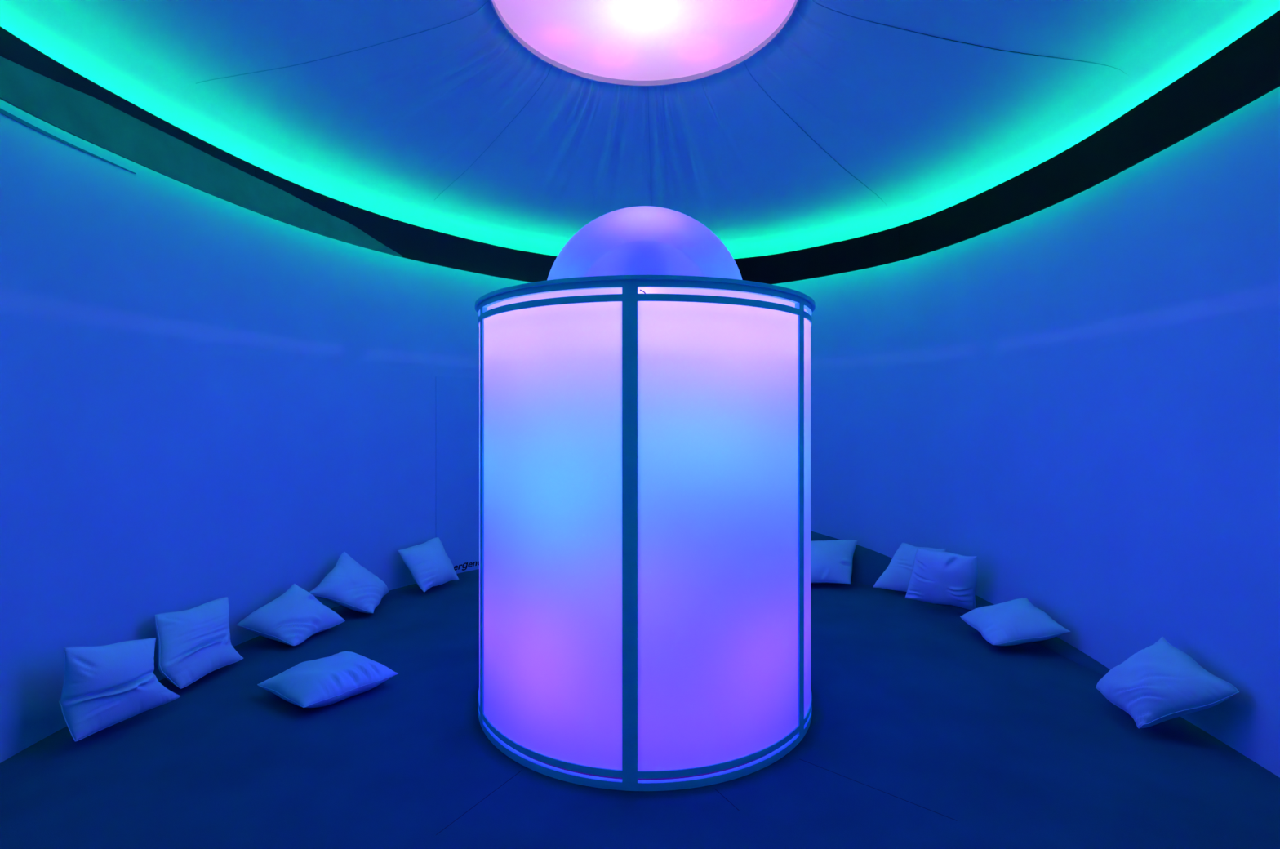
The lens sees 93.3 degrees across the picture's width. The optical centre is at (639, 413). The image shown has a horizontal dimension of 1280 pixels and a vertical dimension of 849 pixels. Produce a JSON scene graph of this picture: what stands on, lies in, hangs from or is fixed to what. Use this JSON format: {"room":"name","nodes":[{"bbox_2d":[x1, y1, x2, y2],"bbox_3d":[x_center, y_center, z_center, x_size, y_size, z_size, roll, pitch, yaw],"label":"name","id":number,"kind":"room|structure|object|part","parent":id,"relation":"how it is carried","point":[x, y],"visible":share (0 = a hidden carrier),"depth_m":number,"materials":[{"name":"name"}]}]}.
{"room":"sensory relaxation room","nodes":[
{"label":"sensory relaxation room","id":0,"kind":"room"},
{"bbox_2d":[0,99,529,763],"bbox_3d":[-1.146,-0.185,3.062,3.292,3.370,7.585,0,0,7],"label":"wall","id":1,"kind":"structure","parent":0,"point":[205,397],"depth_m":3.50,"materials":[{"name":"paint"}]},
{"bbox_2d":[0,108,136,173],"bbox_3d":[-2.740,-1.303,2.765,0.049,0.028,0.987,0,0,0],"label":"trim","id":2,"kind":"structure","parent":1,"relation":"attached to","point":[2,111],"depth_m":2.80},
{"bbox_2d":[435,376,479,573],"bbox_3d":[-1.546,0.574,5.835,0.036,1.828,0.920,0,0,44],"label":"door","id":3,"kind":"structure","parent":1,"relation":"in","point":[457,398],"depth_m":5.68,"materials":[{"name":"paint"}]},
{"bbox_2d":[0,10,1279,284],"bbox_3d":[-0.029,-1.454,2.787,5.302,0.296,7.266,0,0,0],"label":"trim","id":4,"kind":"structure","parent":1,"relation":"attached to","point":[1246,69],"depth_m":3.58,"materials":[{"name":"black laminate"}]},
{"bbox_3d":[-2.449,-1.454,2.073,0.358,0.295,3.663,0,0,-7],"label":"beam panel","id":5,"kind":"part","parent":4,"relation":"part of","materials":[{"name":"black laminate"}]},
{"bbox_3d":[-2.135,-1.454,4.701,0.123,0.295,1.736,0,0,28],"label":"beam panel","id":6,"kind":"part","parent":4,"relation":"part of","materials":[{"name":"black laminate"}]},
{"bbox_3d":[-0.492,-1.454,6.082,2.673,0.295,0.441,0,0,-19],"label":"beam panel","id":7,"kind":"part","parent":4,"relation":"part of","materials":[{"name":"black laminate"}]},
{"bbox_3d":[1.580,-1.454,5.804,1.799,0.295,0.179,0,0,40],"label":"beam panel","id":8,"kind":"part","parent":4,"relation":"part of","materials":[{"name":"black laminate"}]},
{"bbox_3d":[2.463,-1.454,4.205,0.127,0.295,1.984,0,0,-11],"label":"beam panel","id":9,"kind":"part","parent":4,"relation":"part of","materials":[{"name":"black laminate"}]},
{"bbox_3d":[2.409,-1.454,1.746,0.209,0.295,2.970,0,0,11],"label":"beam panel","id":10,"kind":"part","parent":4,"relation":"part of","materials":[{"name":"black laminate"}]},
{"bbox_2d":[0,0,1279,258],"bbox_3d":[-0.030,-1.946,2.888,5.446,0.719,7.481,0,0,0],"label":"ceiling","id":11,"kind":"structure","parent":0,"point":[429,114],"depth_m":3.84,"materials":[{"name":"fabric"}]},
{"bbox_3d":[-1.672,-1.948,2.185,2.162,0.715,2.420,0,0,0],"label":"fabric panel","id":12,"kind":"part","parent":11,"relation":"part of","materials":[{"name":"fabric"}]},
{"bbox_3d":[-1.625,-1.947,4.366,2.151,0.716,2.073,0,0,0],"label":"fabric panel","id":13,"kind":"part","parent":11,"relation":"part of","materials":[{"name":"fabric"}]},
{"bbox_3d":[-0.897,-1.947,5.271,2.076,0.716,2.711,0,0,0],"label":"fabric panel","id":14,"kind":"part","parent":11,"relation":"part of","materials":[{"name":"fabric"}]},
{"bbox_2d":[489,0,799,86],"bbox_3d":[0.025,-2.480,3.300,1.680,0.480,1.680,0,0,0],"label":"ceiling light","id":15,"kind":"object","parent":11,"relation":"attached to","point":[621,42],"visible":1,"depth_m":3.61,"materials":[{"name":"pink plastic"}]},
{"bbox_3d":[1.162,-1.946,5.251,2.216,0.719,2.754,0,0,0],"label":"fabric panel","id":16,"kind":"part","parent":11,"relation":"part of","materials":[{"name":"fabric"}]},
{"bbox_3d":[1.667,-1.947,4.301,2.052,0.716,2.187,0,0,0],"label":"fabric panel","id":17,"kind":"part","parent":11,"relation":"part of","materials":[{"name":"fabric"}]},
{"bbox_3d":[1.641,-1.948,2.044,2.084,0.715,2.453,0,0,0],"label":"fabric panel","id":18,"kind":"part","parent":11,"relation":"part of","materials":[{"name":"fabric"}]},
{"bbox_2d":[0,568,1279,848],"bbox_3d":[0.000,1.525,4.350,6.800,0.051,11.700,0,0,0],"label":"floor","id":19,"kind":"structure","parent":0,"point":[923,731],"depth_m":2.53,"materials":[{"name":"carpet"}]},
{"bbox_2d":[58,637,180,742],"bbox_3d":[-2.490,1.250,2.893,0.244,0.424,0.460,0,0,0],"label":"pillow","id":20,"kind":"object","parent":19,"relation":"on","point":[104,686],"visible":1,"depth_m":2.79,"materials":[{"name":"fabric"}]},
{"bbox_2d":[155,596,243,688],"bbox_3d":[-2.507,1.281,3.452,0.242,0.383,0.556,0,0,7],"label":"pillow","id":21,"kind":"object","parent":19,"relation":"on","point":[193,643],"visible":1,"depth_m":3.34,"materials":[{"name":"fabric"}]},
{"bbox_2d":[235,583,345,645],"bbox_3d":[-2.312,1.341,4.027,0.489,0.312,0.424,0,0,0],"label":"pillow","id":22,"kind":"object","parent":19,"relation":"on","point":[295,615],"visible":1,"depth_m":3.93,"materials":[{"name":"fabric"}]},
{"bbox_2d":[257,651,398,707],"bbox_3d":[-1.671,1.413,3.251,0.460,0.167,0.534,0,0,38],"label":"pillow","id":23,"kind":"object","parent":19,"relation":"on","point":[335,677],"visible":1,"depth_m":3.15,"materials":[{"name":"fabric"}]},
{"bbox_2d":[309,551,388,613],"bbox_3d":[-2.204,1.260,4.623,0.440,0.426,0.552,0,0,-10],"label":"pillow","id":24,"kind":"object","parent":19,"relation":"on","point":[349,584],"visible":0.99,"depth_m":4.45,"materials":[{"name":"fabric"}]},
{"bbox_2d":[397,537,458,592],"bbox_3d":[-1.797,1.281,5.181,0.300,0.357,0.439,0,0,27],"label":"pillow","id":25,"kind":"object","parent":19,"relation":"on","point":[428,564],"visible":1,"depth_m":5.08,"materials":[{"name":"fabric"}]},
{"bbox_2d":[475,205,815,791],"bbox_3d":[0.025,0.204,3.274,1.775,2.592,1.775,0,0,0],"label":"column","id":26,"kind":"structure","parent":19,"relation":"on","point":[645,403],"depth_m":2.48,"materials":[{"name":"purple plastic"}]},
{"bbox_3d":[-0.784,1.436,3.335,0.119,0.028,0.818,0,0,4],"label":"rail","id":27,"kind":"part","parent":26,"relation":"part of","materials":[{"name":"blue metal"}]},
{"bbox_3d":[-0.788,0.487,3.335,0.101,1.870,0.813,0,0,4],"label":"opal panel","id":28,"kind":"part","parent":26,"relation":"part of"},
{"bbox_3d":[-0.751,0.484,2.901,0.022,2.032,0.061,0,0,-26],"label":"post","id":29,"kind":"part","parent":26,"relation":"part of","materials":[{"name":"blue metal"}]},
{"bbox_3d":[-0.432,1.484,2.603,0.818,0.032,0.119,0,0,34],"label":"rail","id":30,"kind":"part","parent":26,"relation":"part of","materials":[{"name":"metal"}]},
{"bbox_3d":[-0.432,1.436,2.603,0.818,0.028,0.119,0,0,34],"label":"rail","id":31,"kind":"part","parent":26,"relation":"part of","materials":[{"name":"metal"}]},
{"bbox_3d":[-0.432,-0.518,2.603,0.818,0.027,0.119,0,0,34],"label":"rail","id":32,"kind":"part","parent":26,"relation":"part of","materials":[{"name":"white paint"}]},
{"bbox_3d":[-0.432,-0.463,2.603,0.818,0.029,0.119,0,0,34],"label":"rail","id":33,"kind":"part","parent":26,"relation":"part of","materials":[{"name":"white paint"}]},
{"bbox_3d":[-0.434,0.487,2.600,0.813,1.870,0.101,0,0,34],"label":"opal panel","id":34,"kind":"part","parent":26,"relation":"part of","materials":[{"name":"plastic"}]},
{"bbox_3d":[-0.040,0.484,2.416,0.061,2.032,0.022,0,0,4],"label":"post","id":35,"kind":"part","parent":26,"relation":"part of","materials":[{"name":"blue metal"}]},
{"bbox_3d":[0.025,-0.540,3.274,1.775,0.016,1.775,0,0,0],"label":"lid","id":36,"kind":"part","parent":26,"relation":"part of","materials":[{"name":"white paint"}]},
{"bbox_3d":[0.025,1.489,3.274,1.702,0.018,1.702,0,0,0],"label":"plate","id":37,"kind":"part","parent":26,"relation":"part of","materials":[{"name":"metal"}]},
{"bbox_3d":[0.379,0.487,2.539,0.813,1.870,0.101,0,0,-26],"label":"opal panel","id":38,"kind":"part","parent":26,"relation":"part of","materials":[{"name":"plastic"}]},
{"bbox_3d":[0.377,1.484,2.542,0.818,0.032,0.119,0,0,-26],"label":"rail","id":39,"kind":"part","parent":26,"relation":"part of","materials":[{"name":"blue metal"}]},
{"bbox_3d":[0.377,1.436,2.542,0.818,0.028,0.119,0,0,-26],"label":"rail","id":40,"kind":"part","parent":26,"relation":"part of","materials":[{"name":"metal"}]},
{"bbox_3d":[0.377,-0.518,2.542,0.818,0.027,0.119,0,0,-26],"label":"rail","id":41,"kind":"part","parent":26,"relation":"part of","materials":[{"name":"white paint"}]},
{"bbox_3d":[0.377,-0.463,2.542,0.818,0.029,0.119,0,0,-26],"label":"rail","id":42,"kind":"part","parent":26,"relation":"part of","materials":[{"name":"white paint"}]},
{"bbox_3d":[0.736,0.484,2.789,0.022,2.032,0.061,0,0,34],"label":"post","id":43,"kind":"part","parent":26,"relation":"part of","materials":[{"name":"blue metal"}]},
{"bbox_3d":[0.838,0.487,3.213,0.101,1.870,0.813,0,0,4],"label":"opal panel","id":44,"kind":"part","parent":26,"relation":"part of","materials":[{"name":"white plastic"}]},
{"bbox_3d":[0.835,1.484,3.213,0.119,0.032,0.818,0,0,4],"label":"rail","id":45,"kind":"part","parent":26,"relation":"part of","materials":[{"name":"blue metal"}]},
{"bbox_3d":[0.835,1.436,3.213,0.119,0.028,0.818,0,0,4],"label":"rail","id":46,"kind":"part","parent":26,"relation":"part of","materials":[{"name":"blue metal"}]},
{"bbox_3d":[0.835,-0.518,3.213,0.119,0.027,0.818,0,0,4],"label":"rail","id":47,"kind":"part","parent":26,"relation":"part of","materials":[{"name":"white paint"}]},
{"bbox_3d":[0.835,-0.463,3.213,0.119,0.029,0.818,0,0,4],"label":"rail","id":48,"kind":"part","parent":26,"relation":"part of","materials":[{"name":"white paint"}]},
{"bbox_2d":[810,539,857,583],"bbox_3d":[1.556,1.300,5.335,0.860,0.321,0.386,0,0,0],"label":"pillow","id":49,"kind":"object","parent":19,"relation":"on","point":[831,561],"visible":0.56,"depth_m":5.22,"materials":[{"name":"fabric"}]},
{"bbox_2d":[810,530,1110,675],"bbox_3d":[1.833,1.292,5.127,1.060,0.416,4.065,0,0,-39],"label":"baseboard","id":50,"kind":"structure","parent":19,"relation":"on","point":[868,565],"depth_m":5.28,"materials":[{"name":"carpet"}]},
{"bbox_2d":[873,542,946,591],"bbox_3d":[2.228,1.275,5.010,0.546,0.380,0.157,0,0,24],"label":"pillow","id":51,"kind":"object","parent":50,"relation":"on","point":[897,575],"visible":0.62,"depth_m":5.00,"materials":[{"name":"fabric"}]},
{"bbox_2d":[904,547,977,609],"bbox_3d":[2.260,1.236,4.548,0.530,0.442,0.198,0,0,40],"label":"pillow","id":52,"kind":"object","parent":50,"relation":"on","point":[937,577],"visible":1,"depth_m":4.47,"materials":[{"name":"fabric"}]},
{"bbox_2d":[960,597,1070,645],"bbox_3d":[2.404,1.349,3.943,0.419,0.246,0.546,0,0,0],"label":"pillow","id":53,"kind":"object","parent":19,"relation":"on","point":[1017,621],"visible":1,"depth_m":3.80,"materials":[{"name":"fabric"}]},
{"bbox_2d":[1095,636,1239,728],"bbox_3d":[2.456,1.277,2.873,0.313,0.364,0.528,0,0,0],"label":"pillow","id":54,"kind":"object","parent":19,"relation":"on","point":[1160,682],"visible":1,"depth_m":2.79,"materials":[{"name":"fabric"}]},
{"bbox_2d":[771,86,1279,777],"bbox_3d":[1.474,-0.185,2.811,2.500,3.370,7.609,0,0,3],"label":"wall","id":55,"kind":"structure","parent":0,"point":[1077,397],"depth_m":3.52,"materials":[{"name":"paint"}]}
]}

